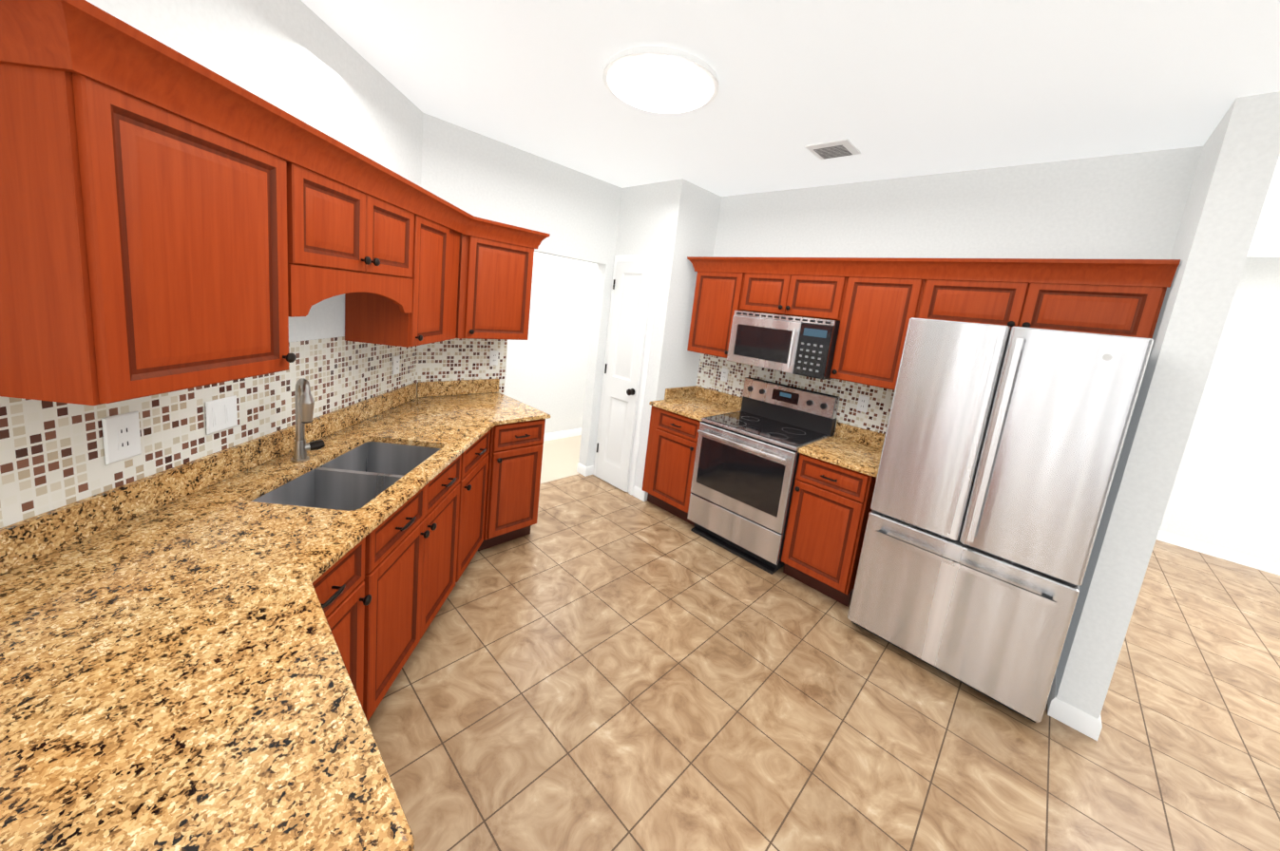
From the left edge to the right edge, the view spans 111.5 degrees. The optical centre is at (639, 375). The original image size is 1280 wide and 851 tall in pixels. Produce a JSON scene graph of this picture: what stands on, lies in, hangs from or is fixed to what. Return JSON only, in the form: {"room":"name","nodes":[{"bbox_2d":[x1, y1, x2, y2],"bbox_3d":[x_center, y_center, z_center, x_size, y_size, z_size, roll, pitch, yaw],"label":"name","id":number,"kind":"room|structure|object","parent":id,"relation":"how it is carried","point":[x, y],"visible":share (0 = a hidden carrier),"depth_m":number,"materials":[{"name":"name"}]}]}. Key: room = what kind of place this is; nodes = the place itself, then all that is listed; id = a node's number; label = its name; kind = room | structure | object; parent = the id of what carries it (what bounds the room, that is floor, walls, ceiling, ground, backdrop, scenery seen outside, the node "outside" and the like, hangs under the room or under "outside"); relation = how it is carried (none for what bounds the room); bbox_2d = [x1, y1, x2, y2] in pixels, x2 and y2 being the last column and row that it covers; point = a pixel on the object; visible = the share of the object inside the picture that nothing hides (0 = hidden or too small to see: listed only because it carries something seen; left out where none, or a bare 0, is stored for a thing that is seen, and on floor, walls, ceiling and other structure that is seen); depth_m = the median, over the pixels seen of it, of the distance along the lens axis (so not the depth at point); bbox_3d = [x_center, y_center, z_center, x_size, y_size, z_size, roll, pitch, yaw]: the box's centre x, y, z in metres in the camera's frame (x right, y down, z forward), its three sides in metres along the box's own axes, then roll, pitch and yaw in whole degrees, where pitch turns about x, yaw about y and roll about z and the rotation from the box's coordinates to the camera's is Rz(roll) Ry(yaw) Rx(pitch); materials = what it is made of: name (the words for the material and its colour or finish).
{"room":"kitchen","nodes":[
{"label":"kitchen","id":0,"kind":"room"},
{"bbox_2d":[85,0,423,342],"bbox_3d":[-1.528,-0.040,1.304,0.120,2.720,3.350,6,9,-2],"label":"wall","id":1,"kind":"structure","parent":0,"point":[300,60],"depth_m":1.75,"materials":[{"name":"paint"}]},
{"bbox_2d":[49,0,207,68],"bbox_3d":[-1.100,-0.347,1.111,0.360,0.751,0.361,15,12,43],"label":"crown molding","id":2,"kind":"structure","parent":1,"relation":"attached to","point":[74,10],"depth_m":0.80,"materials":[{"name":"brown wood"}]},
{"bbox_2d":[0,336,416,528],"bbox_3d":[-1.493,0.166,1.464,0.003,0.486,3.000,6,9,-2],"label":"backsplash","id":3,"kind":"structure","parent":1,"relation":"attached to","point":[52,456],"depth_m":1.36,"materials":[{"name":"tile"}]},
{"bbox_2d":[101,411,141,464],"bbox_3d":[-1.479,0.178,1.248,0.008,0.132,0.088,6,9,-2],"label":"electrical outlet","id":4,"kind":"object","parent":3,"relation":"attached to","point":[122,436],"visible":1,"depth_m":1.24,"materials":[{"name":"white plastic"}]},
{"bbox_2d":[205,395,237,435],"bbox_3d":[-1.483,0.140,1.551,0.010,0.115,0.116,6,9,-2],"label":"light switch","id":5,"kind":"object","parent":3,"relation":"attached to","point":[221,414],"visible":1,"depth_m":1.54,"materials":[{"name":"white plastic"}]},
{"bbox_2d":[392,355,400,375],"bbox_3d":[-1.498,-0.062,2.683,0.008,0.115,0.070,6,9,-2],"label":"electrical outlet","id":6,"kind":"object","parent":3,"relation":"attached to","point":[395,364],"visible":1,"depth_m":2.67,"materials":[{"name":"white plastic"}]},
{"bbox_2d":[0,0,550,405],"bbox_3d":[-1.272,-0.452,1.788,1.560,0.715,1.561,15,12,43],"label":"upper cabinet","id":7,"kind":"object","parent":1,"relation":"attached to","point":[171,219],"depth_m":1.04,"materials":[{"name":"brown wood"}]},
{"bbox_2d":[420,113,621,466],"bbox_3d":[-0.921,-0.334,3.588,0.120,2.720,1.870,15,12,43],"label":"wall","id":8,"kind":"structure","parent":0,"point":[574,214],"depth_m":3.39,"materials":[{"name":"paint"}]},
{"bbox_2d":[415,338,507,393],"bbox_3d":[-1.283,-0.083,3.184,0.004,0.486,0.670,15,12,43],"label":"backsplash","id":9,"kind":"structure","parent":8,"relation":"attached to","point":[454,359],"depth_m":3.16,"materials":[{"name":"tile"}]},
{"bbox_2d":[489,350,498,365],"bbox_3d":[-1.115,-0.132,3.334,0.008,0.115,0.070,15,12,43],"label":"electrical outlet","id":10,"kind":"object","parent":9,"relation":"attached to","point":[493,357],"visible":1,"depth_m":3.33,"materials":[{"name":"white plastic"}]},
{"bbox_2d":[502,251,597,434],"bbox_3d":[-0.481,-0.592,5.533,0.120,2.720,6.600,15,12,43],"label":"wall","id":11,"kind":"structure","parent":0,"point":[546,366],"depth_m":4.97,"materials":[{"name":"paint"}]},
{"bbox_2d":[543,428,581,441],"bbox_3d":[-0.683,0.714,5.584,0.014,0.095,6.100,15,12,43],"label":"baseboard","id":12,"kind":"structure","parent":11,"relation":"attached to","point":[551,436],"depth_m":5.30,"materials":[{"name":"white"}]},
{"bbox_2d":[614,178,691,489],"bbox_3d":[-0.023,-0.288,3.941,0.700,2.720,0.120,15,12,43],"label":"wall","id":13,"kind":"structure","parent":0,"point":[653,219],"depth_m":3.69,"materials":[{"name":"paint"}]},
{"bbox_2d":[592,255,660,495],"bbox_3d":[-0.177,-0.004,3.950,0.555,2.125,0.100,15,12,43],"label":"door","id":14,"kind":"structure","parent":13,"relation":"attached to","point":[631,317],"depth_m":3.93,"materials":[{"name":"white wood"}]},
{"bbox_2d":[666,183,721,388],"bbox_3d":[0.374,-0.243,3.943,0.120,2.720,0.430,15,12,43],"label":"wall","id":15,"kind":"structure","parent":0,"point":[702,219],"depth_m":3.78,"materials":[{"name":"paint"}]},
{"bbox_2d":[301,0,1279,257],"bbox_3d":[0.858,-1.250,1.644,9.200,0.080,10.500,15,12,43],"label":"ceiling","id":16,"kind":"structure","parent":0,"point":[902,87],"depth_m":1.84,"materials":[{"name":"paint"}]},
{"bbox_2d":[602,45,719,113],"bbox_3d":[0.092,-1.313,2.002,0.536,0.076,0.536,15,12,43],"label":"ceiling light fixture","id":17,"kind":"object","parent":16,"relation":"attached to","point":[659,79],"visible":1,"depth_m":1.89,"materials":[{"name":"white"}]},
{"bbox_2d":[804,137,860,159],"bbox_3d":[1.128,-1.311,2.547,0.236,0.020,0.236,15,12,43],"label":"ceiling vent","id":18,"kind":"object","parent":16,"relation":"in","point":[837,148],"visible":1,"depth_m":2.51,"materials":[{"name":"white metal"}]},
{"bbox_2d":[367,435,1279,850],"bbox_3d":[0.548,1.487,2.078,9.200,0.064,10.500,15,12,43],"label":"floor","id":19,"kind":"structure","parent":0,"point":[594,664],"depth_m":1.91,"materials":[{"name":"tile"}]},
{"bbox_2d":[312,529,400,721],"bbox_3d":[-1.255,0.930,1.275,0.734,0.884,0.734,15,12,43],"label":"base cabinet","id":20,"kind":"object","parent":19,"relation":"on","point":[384,589],"depth_m":1.48,"materials":[{"name":"brown wood"}]},
{"bbox_2d":[375,448,521,670],"bbox_3d":[-1.264,0.834,1.877,1.003,0.884,1.002,15,12,43],"label":"base cabinet","id":21,"kind":"object","parent":19,"relation":"on","point":[470,506],"depth_m":2.09,"materials":[{"name":"brown wood"}]},
{"bbox_2d":[0,379,550,850],"bbox_3d":[-1.150,0.481,1.573,2.572,0.334,2.727,15,12,43],"label":"countertop","id":22,"kind":"structure","parent":21,"relation":"on","point":[173,674],"depth_m":0.87,"materials":[{"name":"stone"}]},
{"bbox_2d":[290,378,324,462],"bbox_3d":[-1.332,0.184,1.761,0.146,0.351,0.112,15,12,43],"label":"faucet","id":23,"kind":"object","parent":22,"relation":"on","point":[304,406],"visible":0.96,"depth_m":1.75,"materials":[{"name":"silver metal"}]},
{"bbox_2d":[468,424,525,483],"bbox_3d":[-1.259,0.735,2.504,0.749,0.884,0.789,15,12,43],"label":"base cabinet","id":24,"kind":"object","parent":19,"relation":"on","point":[502,447],"depth_m":2.74,"materials":[{"name":"brown wood"}]},
{"bbox_2d":[502,419,545,537],"bbox_3d":[-1.058,0.663,3.099,0.711,0.884,0.386,15,12,43],"label":"base cabinet","id":25,"kind":"object","parent":19,"relation":"on","point":[534,430],"depth_m":2.92,"materials":[{"name":"brown wood"}]},
{"bbox_2d":[641,405,702,525],"bbox_3d":[0.430,0.725,3.776,0.540,0.885,0.652,15,12,43],"label":"base cabinet","id":26,"kind":"object","parent":19,"relation":"on","point":[671,449],"visible":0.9,"depth_m":3.56,"materials":[{"name":"brown wood"}]},
{"bbox_2d":[649,385,742,421],"bbox_3d":[0.495,0.225,3.704,0.540,0.129,0.630,15,12,43],"label":"countertop","id":27,"kind":"structure","parent":26,"relation":"on","point":[696,403],"depth_m":3.79,"materials":[{"name":"stone"}]},
{"bbox_2d":[687,377,840,574],"bbox_3d":[0.888,0.692,3.283,0.754,1.205,0.696,15,12,43],"label":"range","id":28,"kind":"object","parent":19,"relation":"on","point":[745,467],"visible":0.98,"depth_m":3.14,"materials":[{"name":"grey metal"}]},
{"bbox_2d":[781,453,876,607],"bbox_3d":[1.323,0.960,2.929,0.434,0.885,0.652,15,12,43],"label":"base cabinet","id":29,"kind":"object","parent":19,"relation":"on","point":[830,508],"visible":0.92,"depth_m":2.70,"materials":[{"name":"brown wood"}]},
{"bbox_2d":[798,421,885,477],"bbox_3d":[1.398,0.463,2.847,0.464,0.129,0.630,15,12,43],"label":"countertop","id":30,"kind":"structure","parent":29,"relation":"on","point":[853,448],"depth_m":2.88,"materials":[{"name":"stone"}]},
{"bbox_2d":[847,317,1154,723],"bbox_3d":[1.807,0.648,2.332,0.835,1.790,0.770,15,12,43],"label":"fridge","id":31,"kind":"object","parent":19,"relation":"on","point":[1002,446],"visible":1,"depth_m":2.02,"materials":[{"name":"grey metal"}]},
{"bbox_2d":[695,145,1203,385],"bbox_3d":[1.569,0.012,3.188,2.940,2.720,0.120,15,12,43],"label":"wall","id":32,"kind":"structure","parent":0,"point":[1128,206],"depth_m":2.59,"materials":[{"name":"paint"}]},
{"bbox_2d":[687,260,747,358],"bbox_3d":[0.714,-0.537,3.660,0.456,0.740,0.330,15,12,43],"label":"upper cabinet","id":33,"kind":"object","parent":32,"relation":"attached to","point":[719,284],"depth_m":3.53,"materials":[{"name":"brown wood"}]},
{"bbox_2d":[696,353,894,435],"bbox_3d":[1.156,0.291,3.513,1.764,0.780,0.004,15,12,43],"label":"backsplash","id":34,"kind":"structure","parent":32,"relation":"attached to","point":[875,416],"depth_m":3.30,"materials":[{"name":"tile"}]},
{"bbox_2d":[720,367,728,382],"bbox_3d":[0.749,-0.003,3.877,0.070,0.115,0.008,15,12,43],"label":"electrical outlet","id":35,"kind":"object","parent":34,"relation":"attached to","point":[724,375],"visible":1,"depth_m":3.87,"materials":[{"name":"white plastic"}]},
{"bbox_2d":[856,395,869,412],"bbox_3d":[1.579,0.202,3.089,0.070,0.115,0.008,15,12,43],"label":"electrical outlet","id":36,"kind":"object","parent":34,"relation":"attached to","point":[863,403],"visible":1,"depth_m":3.09,"materials":[{"name":"white plastic"}]},
{"bbox_2d":[740,260,850,378],"bbox_3d":[1.148,-0.422,3.247,0.764,0.740,0.330,15,12,43],"label":"upper cabinet","id":37,"kind":"object","parent":32,"relation":"attached to","point":[791,288],"depth_m":3.06,"materials":[{"name":"brown wood"}]},
{"bbox_2d":[726,310,840,380],"bbox_3d":[1.090,-0.239,3.236,0.756,0.392,0.441,15,12,43],"label":"microwave","id":38,"kind":"object","parent":37,"relation":"attached to","point":[800,346],"visible":1,"depth_m":3.06,"materials":[{"name":"grey metal"}]},
{"bbox_2d":[831,264,930,390],"bbox_3d":[1.576,-0.309,2.842,0.436,0.740,0.330,15,12,43],"label":"upper cabinet","id":39,"kind":"object","parent":32,"relation":"attached to","point":[872,305],"depth_m":2.71,"materials":[{"name":"brown wood"}]},
{"bbox_2d":[918,264,1177,338],"bbox_3d":[2.059,-0.182,2.383,0.922,0.740,0.330,15,12,43],"label":"upper cabinet","id":40,"kind":"object","parent":32,"relation":"attached to","point":[1068,297],"depth_m":2.16,"materials":[{"name":"brown wood"}]},
{"bbox_2d":[1056,91,1279,719],"bbox_3d":[2.342,0.287,2.007,0.140,2.720,0.530,15,12,43],"label":"wall","id":41,"kind":"structure","parent":0,"point":[1237,162],"depth_m":1.80,"materials":[{"name":"paint"}]},
{"bbox_2d":[1047,670,1059,718],"bbox_3d":[2.126,1.561,2.248,0.014,0.095,0.514,15,12,43],"label":"baseboard","id":42,"kind":"structure","parent":41,"relation":"attached to","point":[1053,702],"depth_m":2.07,"materials":[{"name":"white"}]},
{"bbox_2d":[1087,713,1102,741],"bbox_3d":[2.235,1.590,2.144,0.014,0.095,0.514,15,12,43],"label":"baseboard","id":43,"kind":"structure","parent":41,"relation":"attached to","point":[1095,726],"depth_m":1.97,"materials":[{"name":"white"}]},
{"bbox_2d":[1159,257,1279,564],"bbox_3d":[5.827,0.425,3.626,2.970,2.720,0.120,15,12,43],"label":"wall","id":44,"kind":"structure","parent":0,"point":[1225,493],"depth_m":3.92,"materials":[{"name":"paint"}]},
{"bbox_2d":[1156,531,1279,575],"bbox_3d":[5.677,1.727,3.741,2.810,0.095,0.014,15,12,43],"label":"baseboard","id":45,"kind":"structure","parent":44,"relation":"attached to","point":[1208,549],"depth_m":4.03,"materials":[{"name":"white"}]}
]}

